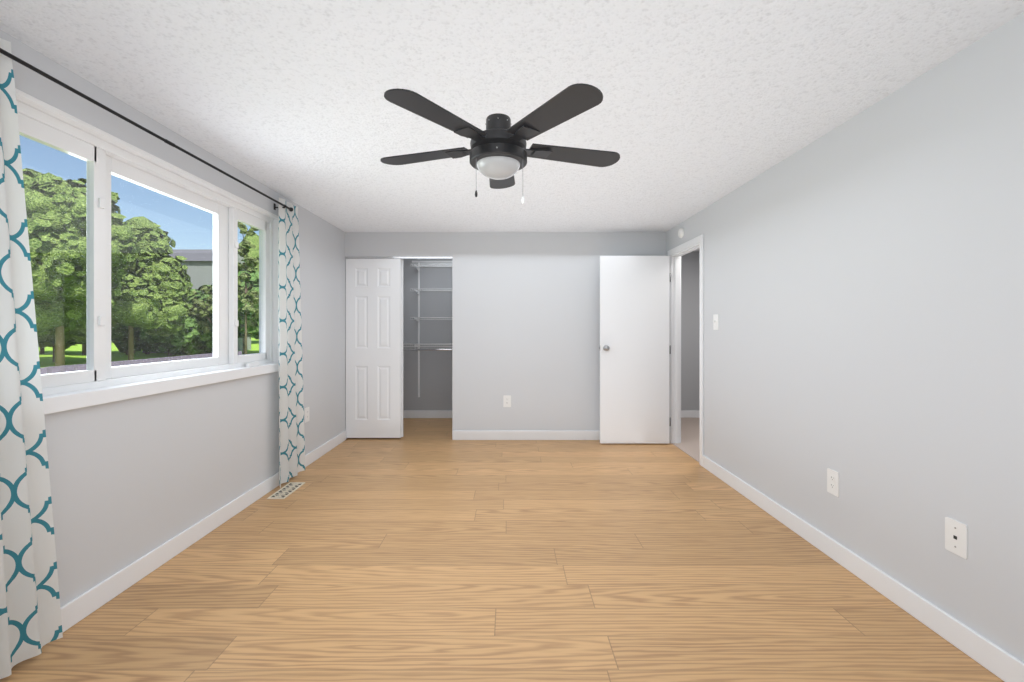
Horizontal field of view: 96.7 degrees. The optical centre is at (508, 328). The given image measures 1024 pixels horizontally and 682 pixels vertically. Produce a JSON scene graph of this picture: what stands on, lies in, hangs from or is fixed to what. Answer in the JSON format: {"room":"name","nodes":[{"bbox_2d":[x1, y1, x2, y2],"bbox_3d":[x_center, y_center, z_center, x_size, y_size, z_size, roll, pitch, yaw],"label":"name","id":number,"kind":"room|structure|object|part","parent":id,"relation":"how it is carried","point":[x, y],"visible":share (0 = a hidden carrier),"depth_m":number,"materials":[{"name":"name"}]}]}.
{"room":"empty bedroom","nodes":[
{"label":"empty bedroom","id":0,"kind":"room"},
{"bbox_2d":[0,29,346,606],"bbox_3d":[-1.976,0.084,3.000,0.160,2.400,7.300,0,0,0],"label":"wall","id":1,"kind":"structure","parent":0,"point":[132,480],"depth_m":2.54,"materials":[{"name":"white paint"}]},
{"bbox_2d":[15,88,278,395],"bbox_3d":[-1.973,-0.306,2.710,0.154,1.240,2.140,0,0,0],"label":"window","id":2,"kind":"structure","parent":1,"relation":"in","point":[105,156],"depth_m":2.41,"materials":[{"name":"white plastic"}]},
{"bbox_2d":[246,362,258,366],"bbox_3d":[-1.916,0.265,3.400,0.032,0.026,0.135,0,0,0],"label":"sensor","id":3,"kind":"object","parent":2,"relation":"attached to","point":[250,364],"visible":0.96,"depth_m":3.38,"materials":[{"name":"white plastic"}]},
{"bbox_2d":[40,351,253,373],"bbox_3d":[-2.906,0.397,3.500,1.660,0.175,9.000,0,0,0],"label":"shingles","id":4,"kind":"object","parent":1,"relation":"attached to","point":[83,366],"depth_m":4.40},
{"bbox_2d":[0,38,304,678],"bbox_3d":[-1.845,0.104,2.531,0.103,2.310,3.037,0,0,0],"label":"curtains","id":5,"kind":"object","parent":1,"relation":"attached to","point":[30,619],"visible":1,"depth_m":1.73,"materials":[{"name":"white fabric"}]},
{"bbox_2d":[43,363,278,414],"bbox_3d":[-1.907,0.312,2.710,0.082,0.067,2.230,0,0,0],"label":"window sill","id":6,"kind":"structure","parent":1,"relation":"attached to","point":[60,402],"depth_m":2.32,"materials":[{"name":"white wood"}]},
{"bbox_2d":[60,431,345,631],"bbox_3d":[-1.887,1.230,2.355,0.019,0.108,5.810,0,0,0],"label":"baseboard","id":7,"kind":"structure","parent":1,"relation":"attached to","point":[86,603],"depth_m":2.48,"materials":[{"name":"white wood"}]},
{"bbox_2d":[305,407,308,422],"bbox_3d":[-1.893,0.806,4.270,0.007,0.135,0.089,0,0,0],"label":"electrical outlet","id":8,"kind":"object","parent":1,"relation":"attached to","point":[307,414],"visible":1,"depth_m":4.26,"materials":[{"name":"white plastic"}]},
{"bbox_2d":[0,418,1003,681],"bbox_3d":[-0.117,1.334,3.000,3.879,0.100,7.300,0,0,0],"label":"floor","id":9,"kind":"structure","parent":0,"point":[426,550],"depth_m":2.23,"materials":[{"name":"brown wood"}]},
{"bbox_2d":[267,482,304,498],"bbox_3d":[-1.760,1.281,3.610,0.130,0.006,0.360,0,0,0],"label":"floor vent","id":10,"kind":"object","parent":9,"relation":"in","point":[288,489],"visible":1,"depth_m":3.60,"materials":[{"name":"beige metal"}]},
{"bbox_2d":[345,232,665,430],"bbox_3d":[-0.041,0.084,5.310,3.711,2.400,0.100,0,0,0],"label":"wall","id":11,"kind":"structure","parent":0,"point":[526,321],"depth_m":5.26,"materials":[{"name":"white paint"}]},
{"bbox_2d":[346,259,400,437],"bbox_3d":[-1.573,0.227,5.290,0.635,2.075,0.032,0,0,0],"label":"closet door","id":12,"kind":"structure","parent":11,"relation":"in","point":[373,348],"depth_m":5.27,"materials":[{"name":"white wood"}]},
{"bbox_2d":[345,257,451,258],"bbox_3d":[-1.274,-0.825,5.312,1.239,0.021,0.080,0,0,0],"label":"trim","id":13,"kind":"structure","parent":11,"relation":"attached to","point":[398,257],"depth_m":5.27,"materials":[{"name":"silver metal"}]},
{"bbox_2d":[401,259,402,436],"bbox_3d":[-1.556,0.227,5.330,0.635,2.075,0.032,0,0,0],"label":"closet door","id":14,"kind":"structure","parent":11,"relation":"in","point":[401,347],"depth_m":5.31,"materials":[{"name":"white wood"}]},
{"bbox_2d":[503,395,510,406],"bbox_3d":[-0.020,0.838,5.257,0.089,0.135,0.007,0,0,0],"label":"electrical outlet","id":15,"kind":"object","parent":11,"relation":"attached to","point":[506,400],"visible":1,"depth_m":5.25,"materials":[{"name":"white plastic"}]},
{"bbox_2d":[452,431,599,439],"bbox_3d":[0.582,1.230,5.250,2.468,0.108,0.020,0,0,0],"label":"baseboard","id":16,"kind":"structure","parent":11,"relation":"attached to","point":[456,435],"depth_m":5.24,"materials":[{"name":"white wood"}]},
{"bbox_2d":[0,0,1023,250],"bbox_3d":[0.497,-1.166,3.000,5.106,0.100,7.300,0,0,0],"label":"ceiling","id":17,"kind":"structure","parent":0,"point":[702,106],"depth_m":2.06,"materials":[{"name":"white paint"}]},
{"bbox_2d":[380,83,619,203],"bbox_3d":[-0.052,-0.880,2.475,1.369,0.472,1.319,0,0,0],"label":"ceiling fan","id":18,"kind":"object","parent":17,"relation":"hanging from","point":[498,152],"visible":1,"depth_m":2.28,"materials":[{"name":"black metal"}]},
{"bbox_2d":[403,251,699,409],"bbox_3d":[0.577,0.084,6.600,4.946,2.400,0.100,0,0,0],"label":"wall","id":19,"kind":"structure","parent":0,"point":[435,380],"depth_m":6.55,"materials":[{"name":"grey paint"}]},
{"bbox_2d":[403,410,451,417],"bbox_3d":[-0.898,1.230,6.541,1.996,0.108,0.019,0,0,0],"label":"baseboard","id":20,"kind":"structure","parent":19,"relation":"attached to","point":[427,413],"depth_m":6.52,"materials":[{"name":"white wood"}]},
{"bbox_2d":[403,261,451,396],"bbox_3d":[-0.926,0.003,6.388,1.894,1.962,0.324,0,0,0],"label":"closet shelves","id":21,"kind":"object","parent":19,"relation":"attached to","point":[418,319],"visible":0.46,"depth_m":6.51,"materials":[{"name":"white metal"}]},
{"bbox_2d":[681,410,699,417],"bbox_3d":[2.425,1.227,6.540,0.960,0.102,0.019,0,0,0],"label":"baseboard","id":22,"kind":"structure","parent":19,"relation":"attached to","point":[690,413],"depth_m":6.52,"materials":[{"name":"white wood"}]},
{"bbox_2d":[672,418,699,462],"bbox_3d":[2.437,1.331,4.775,1.227,0.106,3.750,0,0,0],"label":"floor","id":23,"kind":"structure","parent":0,"point":[689,444],"depth_m":5.30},
{"bbox_2d":[666,12,1023,662],"bbox_3d":[1.865,0.084,3.000,0.100,2.400,7.300,0,0,0],"label":"wall","id":24,"kind":"structure","parent":0,"point":[864,285],"depth_m":2.13,"materials":[{"name":"white paint"}]},
{"bbox_2d":[599,256,670,443],"bbox_3d":[1.403,0.232,5.058,0.805,2.080,0.169,0,0,0],"label":"entry door","id":25,"kind":"structure","parent":24,"relation":"in","point":[634,349],"depth_m":5.04,"materials":[{"name":"white wood"}]},
{"bbox_3d":[1.054,0.214,5.058,0.107,0.066,0.169,0,0,0],"label":"knob","id":26,"kind":"part","parent":25,"relation":"part of","materials":[{"name":"grey metal"}]},
{"bbox_3d":[1.791,0.234,5.064,0.029,1.704,0.041,0,0,0],"label":"entry door hinges","id":27,"kind":"part","parent":25,"relation":"part of","materials":[{"name":"silver metal"}]},
{"bbox_2d":[678,228,683,237],"bbox_3d":[1.798,-1.003,4.770,0.033,0.104,0.104,0,0,0],"label":"smoke detector","id":28,"kind":"object","parent":24,"relation":"attached to","point":[681,233],"visible":0.98,"depth_m":4.74,"materials":[{"name":"white plastic"}]},
{"bbox_2d":[668,234,703,465],"bbox_3d":[1.865,0.202,4.700,0.132,2.165,0.920,0,0,0],"label":"door frame","id":29,"kind":"structure","parent":24,"relation":"attached to","point":[675,347],"depth_m":5.07,"materials":[{"name":"white wood"}]},
{"bbox_2d":[713,314,717,329],"bbox_3d":[1.806,-0.058,3.986,0.017,0.135,0.089,0,0,0],"label":"light switch","id":30,"kind":"object","parent":24,"relation":"attached to","point":[715,321],"visible":1,"depth_m":3.99,"materials":[{"name":"white plastic"}]},
{"bbox_2d":[827,468,838,496],"bbox_3d":[1.812,0.859,2.545,0.007,0.135,0.089,0,0,0],"label":"electrical outlet","id":31,"kind":"object","parent":24,"relation":"attached to","point":[833,482],"visible":1,"depth_m":2.54,"materials":[{"name":"white plastic"}]},
{"bbox_2d":[702,455,1023,681],"bbox_3d":[1.806,1.230,1.844,0.019,0.108,4.788,0,0,0],"label":"baseboard","id":32,"kind":"structure","parent":24,"relation":"attached to","point":[998,661],"depth_m":2.12,"materials":[{"name":"white wood"}]},
{"bbox_2d":[945,517,967,558],"bbox_3d":[1.812,0.846,1.845,0.006,0.135,0.089,0,0,0],"label":"phone jack","id":33,"kind":"object","parent":24,"relation":"attached to","point":[956,537],"visible":1,"depth_m":1.84,"materials":[{"name":"white plastic"}]},
{"label":"outside","id":34,"kind":"structure","parent":0,"visible":0},
{"bbox_2d":[38,338,258,367],"bbox_3d":[-201.178,3.384,150.000,397.644,0.200,500.000,0,0,0],"label":"lawn","id":35,"kind":"structure","parent":34,"point":[120,355],"depth_m":55.79,"materials":[{"name":"green plant"}]},
{"bbox_2d":[37,328,85,361],"bbox_3d":[-43.999,-0.722,44.261,9.026,8.012,6.850,0,0,0],"label":"tree","id":36,"kind":"object","parent":35,"relation":"on","point":[70,341],"depth_m":42.86,"materials":[{"name":"green plant"}]},
{"bbox_2d":[22,168,140,365],"bbox_3d":[-37.971,-5.183,37.371,13.573,16.934,10.737,0,0,0],"label":"tree","id":37,"kind":"object","parent":35,"relation":"on","point":[71,243],"depth_m":35.19,"materials":[{"name":"green plant"}]},
{"bbox_2d":[40,229,258,355],"bbox_3d":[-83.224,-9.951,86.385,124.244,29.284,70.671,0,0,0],"label":"bushes","id":38,"kind":"object","parent":35,"relation":"on","point":[200,337],"depth_m":55.45,"materials":[{"name":"green plant"}]},
{"bbox_2d":[111,216,193,359],"bbox_3d":[-37.878,-4.076,46.788,8.430,14.721,8.498,0,0,0],"label":"tree","id":39,"kind":"object","parent":35,"relation":"on","point":[137,271],"depth_m":45.97,"materials":[{"name":"green plant"}]},
{"bbox_2d":[142,249,250,352],"bbox_3d":[-45.072,-4.149,66.500,10.494,14.866,10.000,0,0,0],"label":"house","id":40,"kind":"structure","parent":35,"relation":"on","point":[204,263],"depth_m":62.00,"materials":[{"name":"grey"}]},
{"bbox_2d":[186,285,241,333],"bbox_3d":[-35.642,-1.057,55.313,7.787,8.682,6.334,0,0,0],"label":"tree","id":41,"kind":"object","parent":35,"relation":"on","point":[204,312],"depth_m":54.56,"materials":[{"name":"green plant"}]},
{"bbox_2d":[238,222,258,353],"bbox_3d":[-28.326,-4.434,49.748,3.925,15.435,2.802,0,0,0],"label":"tree","id":42,"kind":"object","parent":35,"relation":"on","point":[249,296],"depth_m":49.49,"materials":[{"name":"green plant"}]}
]}

